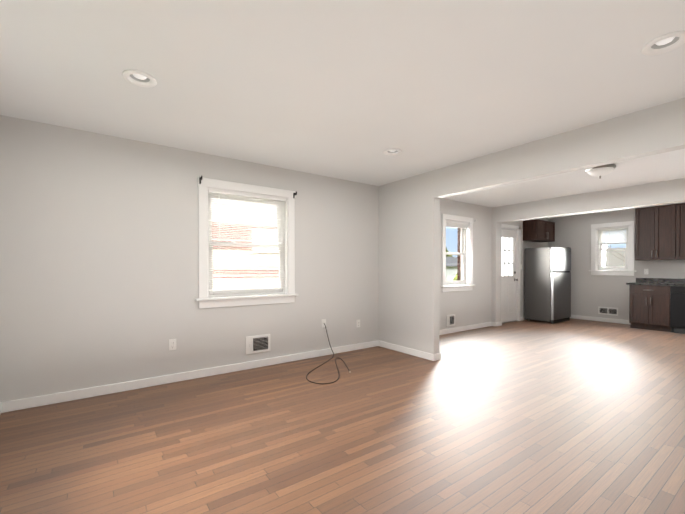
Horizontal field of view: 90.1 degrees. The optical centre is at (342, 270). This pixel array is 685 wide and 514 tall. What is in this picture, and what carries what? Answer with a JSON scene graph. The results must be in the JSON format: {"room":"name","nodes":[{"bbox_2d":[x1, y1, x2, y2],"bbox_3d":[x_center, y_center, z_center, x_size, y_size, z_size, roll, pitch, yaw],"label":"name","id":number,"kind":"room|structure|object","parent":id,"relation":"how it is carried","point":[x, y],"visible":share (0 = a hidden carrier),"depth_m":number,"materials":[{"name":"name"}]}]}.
{"room":"empty living room","nodes":[
{"label":"empty living room","id":0,"kind":"room"},
{"bbox_2d":[0,115,547,401],"bbox_3d":[1.092,-0.079,5.770,10.312,2.440,0.250,0,1,-36],"label":"wall","id":1,"kind":"structure","parent":0,"point":[99,265],"depth_m":3.40,"materials":[{"name":"grey paint"}]},
{"bbox_2d":[0,402,3,414],"bbox_3d":[-1.419,1.135,0.896,0.018,0.088,4.716,0,1,-36],"label":"baseboard","id":2,"kind":"structure","parent":1,"relation":"attached to","point":[1,403],"depth_m":2.80,"materials":[{"name":"white wood"}]},
{"bbox_2d":[169,339,175,350],"bbox_3d":[-1.763,0.764,3.548,0.070,0.114,0.008,0,1,-36],"label":"electrical outlet","id":3,"kind":"object","parent":1,"relation":"attached to","point":[172,344],"visible":1,"depth_m":3.54,"materials":[{"name":"white plastic"}]},
{"bbox_2d":[4,340,379,412],"bbox_3d":[-1.111,1.111,4.019,4.120,0.088,0.018,0,1,-36],"label":"baseboard","id":4,"kind":"structure","parent":1,"relation":"attached to","point":[27,403],"depth_m":3.50,"materials":[{"name":"white wood"}]},
{"bbox_2d":[195,177,297,308],"bbox_3d":[-1.158,-0.306,4.133,1.230,1.419,0.340,0,1,-36],"label":"living room window","id":5,"kind":"structure","parent":1,"relation":"in","point":[283,245],"depth_m":4.02,"materials":[{"name":"white wood"}]},
{"bbox_2d":[246,334,269,354],"bbox_3d":[-1.007,0.874,4.092,0.310,0.210,0.016,0,1,-36],"label":"air vent","id":6,"kind":"object","parent":1,"relation":"in","point":[257,343],"visible":1,"depth_m":4.09,"materials":[{"name":"white plastic"}]},
{"bbox_2d":[322,319,325,327],"bbox_3d":[-0.250,0.710,4.637,0.070,0.114,0.018,0,1,-36],"label":"socket","id":7,"kind":"object","parent":1,"relation":"attached to","point":[323,322],"visible":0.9,"depth_m":4.64,"materials":[{"name":"white plastic"}]},
{"bbox_2d":[356,319,359,327],"bbox_3d":[0.232,0.766,4.992,0.070,0.114,0.008,0,1,-36],"label":"electrical outlet","id":8,"kind":"object","parent":1,"relation":"attached to","point":[357,323],"visible":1,"depth_m":4.99,"materials":[{"name":"white plastic"}]},
{"bbox_2d":[446,314,454,326],"bbox_3d":[1.988,0.903,6.260,0.250,0.210,0.016,0,1,-36],"label":"air vent","id":9,"kind":"object","parent":1,"relation":"in","point":[450,320],"visible":1,"depth_m":6.25,"materials":[{"name":"white plastic"}]},
{"bbox_2d":[441,214,474,291],"bbox_3d":[2.076,-0.324,6.474,0.985,1.399,0.340,0,1,-36],"label":"dining room window","id":10,"kind":"structure","parent":1,"relation":"in","point":[464,272],"depth_m":6.57,"materials":[{"name":"white wood"}]},
{"bbox_2d":[439,322,495,334],"bbox_3d":[1.871,1.094,6.167,3.000,0.088,0.036,0,1,-36],"label":"baseboard","id":11,"kind":"structure","parent":1,"relation":"attached to","point":[452,330],"depth_m":6.53,"materials":[{"name":"white wood"}]},
{"bbox_2d":[501,229,517,322],"bbox_3d":[3.605,0.102,7.465,0.772,2.020,0.115,0,1,-36],"label":"kitchen door","id":12,"kind":"structure","parent":1,"relation":"in","point":[508,276],"depth_m":7.52,"materials":[{"name":"white wood"}]},
{"bbox_2d":[501,224,520,323],"bbox_3d":[3.559,0.063,7.528,0.960,2.130,0.238,0,1,-36],"label":"door frame","id":13,"kind":"structure","parent":1,"relation":"attached to","point":[517,229],"depth_m":7.68,"materials":[{"name":"white wood"}]},
{"bbox_2d":[523,219,554,241],"bbox_3d":[4.558,-0.917,7.897,0.860,0.455,0.354,0,1,-36],"label":"upper cabinet","id":14,"kind":"object","parent":1,"relation":"attached to","point":[536,230],"visible":1,"depth_m":7.71,"materials":[{"name":"brown wood"}]},
{"bbox_2d":[0,318,684,513],"bbox_3d":[2.556,1.217,3.756,10.312,0.120,5.246,0,1,-36],"label":"floor","id":15,"kind":"structure","parent":0,"point":[575,416],"depth_m":2.41,"materials":[{"name":"brown wood"}]},
{"bbox_2d":[306,323,349,383],"bbox_3d":[-0.198,0.933,4.064,0.815,0.442,0.979,0,1,-36],"label":"cord","id":16,"kind":"object","parent":15,"relation":"on","point":[325,362],"visible":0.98,"depth_m":4.06,"materials":[{"name":"black rubber"}]},
{"bbox_2d":[525,247,570,323],"bbox_3d":[4.675,0.295,7.779,0.880,1.662,0.611,0,1,-36],"label":"fridge","id":17,"kind":"object","parent":15,"relation":"on","point":[547,284],"visible":1,"depth_m":7.51,"materials":[{"name":"grey metal"}]},
{"bbox_2d":[629,285,670,331],"bbox_3d":[6.082,0.703,6.700,0.640,0.862,0.594,0,1,-36],"label":"base cabinet","id":18,"kind":"object","parent":15,"relation":"on","point":[649,307],"visible":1,"depth_m":6.52,"materials":[{"name":"brown wood"}]},
{"bbox_2d":[626,278,684,285],"bbox_3d":[6.247,0.211,6.467,0.640,0.123,1.238,0,1,-36],"label":"countertop","id":19,"kind":"structure","parent":18,"relation":"on","point":[661,281],"depth_m":6.71,"materials":[{"name":"stone"}]},
{"bbox_2d":[670,286,684,333],"bbox_3d":[6.444,0.707,6.224,0.610,0.862,0.598,0,1,-36],"label":"dishwasher","id":20,"kind":"object","parent":15,"relation":"on","point":[677,309],"visible":0.96,"depth_m":6.21,"materials":[{"name":"black metal"}]},
{"bbox_2d":[0,0,684,217],"bbox_3d":[2.556,-1.363,3.736,10.312,0.160,5.246,0,1,-36],"label":"ceiling","id":21,"kind":"structure","parent":0,"point":[351,90],"depth_m":2.25,"materials":[{"name":"white paint"}]},
{"bbox_2d":[122,69,156,86],"bbox_3d":[-1.335,-1.304,2.254,0.200,0.086,0.200,0,1,-36],"label":"recessed light","id":22,"kind":"object","parent":21,"relation":"in","point":[139,78],"visible":0.75,"depth_m":2.26,"materials":[{"name":"white"}]},
{"bbox_2d":[383,148,401,155],"bbox_3d":[0.536,-1.315,3.671,0.200,0.086,0.200,0,1,-36],"label":"recessed light","id":23,"kind":"object","parent":21,"relation":"in","point":[393,151],"visible":0.79,"depth_m":3.67,"materials":[{"name":"white"}]},
{"bbox_2d":[585,163,615,178],"bbox_3d":[3.161,-1.209,4.195,0.312,0.154,0.312,0,1,-36],"label":"ceiling light","id":24,"kind":"object","parent":21,"relation":"attached to","point":[602,170],"visible":0.92,"depth_m":4.12,"materials":[{"name":"white glass"}]},
{"bbox_2d":[641,31,684,55],"bbox_3d":[1.795,-1.301,1.903,0.200,0.086,0.200,0,1,-36],"label":"recessed light","id":25,"kind":"object","parent":21,"relation":"in","point":[665,43],"visible":0.83,"depth_m":1.91,"materials":[{"name":"white"}]},
{"bbox_2d":[379,98,684,353],"bbox_3d":[1.991,-0.060,3.337,0.115,2.440,4.746,0,1,-36],"label":"wall","id":26,"kind":"structure","parent":0,"point":[409,262],"depth_m":4.38,"materials":[{"name":"grey paint"}]},
{"bbox_2d":[380,341,435,360],"bbox_3d":[0.871,1.105,4.786,0.018,0.088,1.029,0,1,-36],"label":"baseboard","id":27,"kind":"structure","parent":26,"relation":"attached to","point":[421,354],"depth_m":4.71,"materials":[{"name":"white wood"}]},
{"bbox_2d":[436,353,440,360],"bbox_3d":[0.975,1.104,4.862,0.018,0.088,1.029,0,1,-36],"label":"baseboard","id":28,"kind":"structure","parent":26,"relation":"attached to","point":[438,356],"depth_m":4.42,"materials":[{"name":"white wood"}]},
{"bbox_2d":[491,178,684,321],"bbox_3d":[4.552,-0.074,5.191,0.210,2.440,4.746,0,1,-36],"label":"beam","id":29,"kind":"structure","parent":0,"point":[657,193],"depth_m":5.82,"materials":[{"name":"grey paint"}]},
{"bbox_2d":[548,209,684,319],"bbox_3d":[6.705,-0.085,6.595,0.250,2.440,4.996,0,1,-36],"label":"wall","id":30,"kind":"structure","parent":0,"point":[590,293],"depth_m":7.75,"materials":[{"name":"grey paint"}]},
{"bbox_2d":[570,315,629,323],"bbox_3d":[5.644,1.082,7.842,0.018,0.088,1.746,0,1,-36],"label":"baseboard","id":31,"kind":"structure","parent":30,"relation":"attached to","point":[572,316],"depth_m":7.65,"materials":[{"name":"white wood"}]},
{"bbox_2d":[598,306,617,315],"bbox_3d":[5.858,0.883,7.544,0.014,0.170,0.360,0,1,-36],"label":"air vent","id":32,"kind":"object","parent":30,"relation":"in","point":[607,310],"visible":1,"depth_m":7.54,"materials":[{"name":"white plastic"}]},
{"bbox_2d":[589,221,635,275],"bbox_3d":[5.999,-0.479,7.559,0.340,1.154,0.840,0,1,-36],"label":"kitchen window","id":33,"kind":"structure","parent":30,"relation":"in","point":[598,233],"depth_m":7.50,"materials":[{"name":"white wood"}]},
{"bbox_2d":[635,204,675,259],"bbox_3d":[6.208,-0.741,6.758,0.354,1.050,0.597,0,1,-36],"label":"upper cabinet","id":34,"kind":"object","parent":30,"relation":"attached to","point":[655,232],"visible":1,"depth_m":6.66,"materials":[{"name":"brown wood"}]},
{"bbox_2d":[676,203,684,259],"bbox_3d":[6.559,-0.738,6.274,0.354,1.050,0.595,0,1,-36],"label":"upper cabinet","id":35,"kind":"object","parent":30,"relation":"attached to","point":[680,231],"visible":1,"depth_m":6.39,"materials":[{"name":"brown wood"}]},
{"label":"outside","id":36,"kind":"structure","parent":0,"visible":0},
{"bbox_3d":[-3.380,1.927,46.905,130.000,0.200,160.000,0,1,-36],"label":"ground","id":37,"kind":"structure","parent":36,"visible":0},
{"bbox_2d":[212,198,278,289],"bbox_3d":[-4.831,-1.377,8.210,10.300,7.000,6.035,0,1,-36],"label":"neighbor house","id":38,"kind":"structure","parent":37,"relation":"on","point":[270,286],"depth_m":6.65,"materials":[{"name":"beige"}]},
{"bbox_2d":[446,257,456,280],"bbox_3d":[9.690,0.087,39.068,12.800,3.600,8.800,0,1,-36],"label":"house","id":39,"kind":"structure","parent":37,"relation":"on","point":[449,274],"depth_m":35.45,"materials":[{"name":"white"}]},
{"bbox_2d":[602,250,624,266],"bbox_3d":[10.999,0.707,11.626,5.400,2.780,12.000,0,1,-36],"label":"house","id":40,"kind":"structure","parent":37,"relation":"on","point":[609,262],"depth_m":10.60,"materials":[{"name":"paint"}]},
{"bbox_2d":[604,231,624,261],"bbox_3d":[7.932,0.284,9.243,0.952,3.678,2.280,0,1,-36],"label":"bare tree","id":41,"kind":"object","parent":37,"relation":"on","point":[615,251],"depth_m":9.75,"materials":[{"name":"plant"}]}
]}

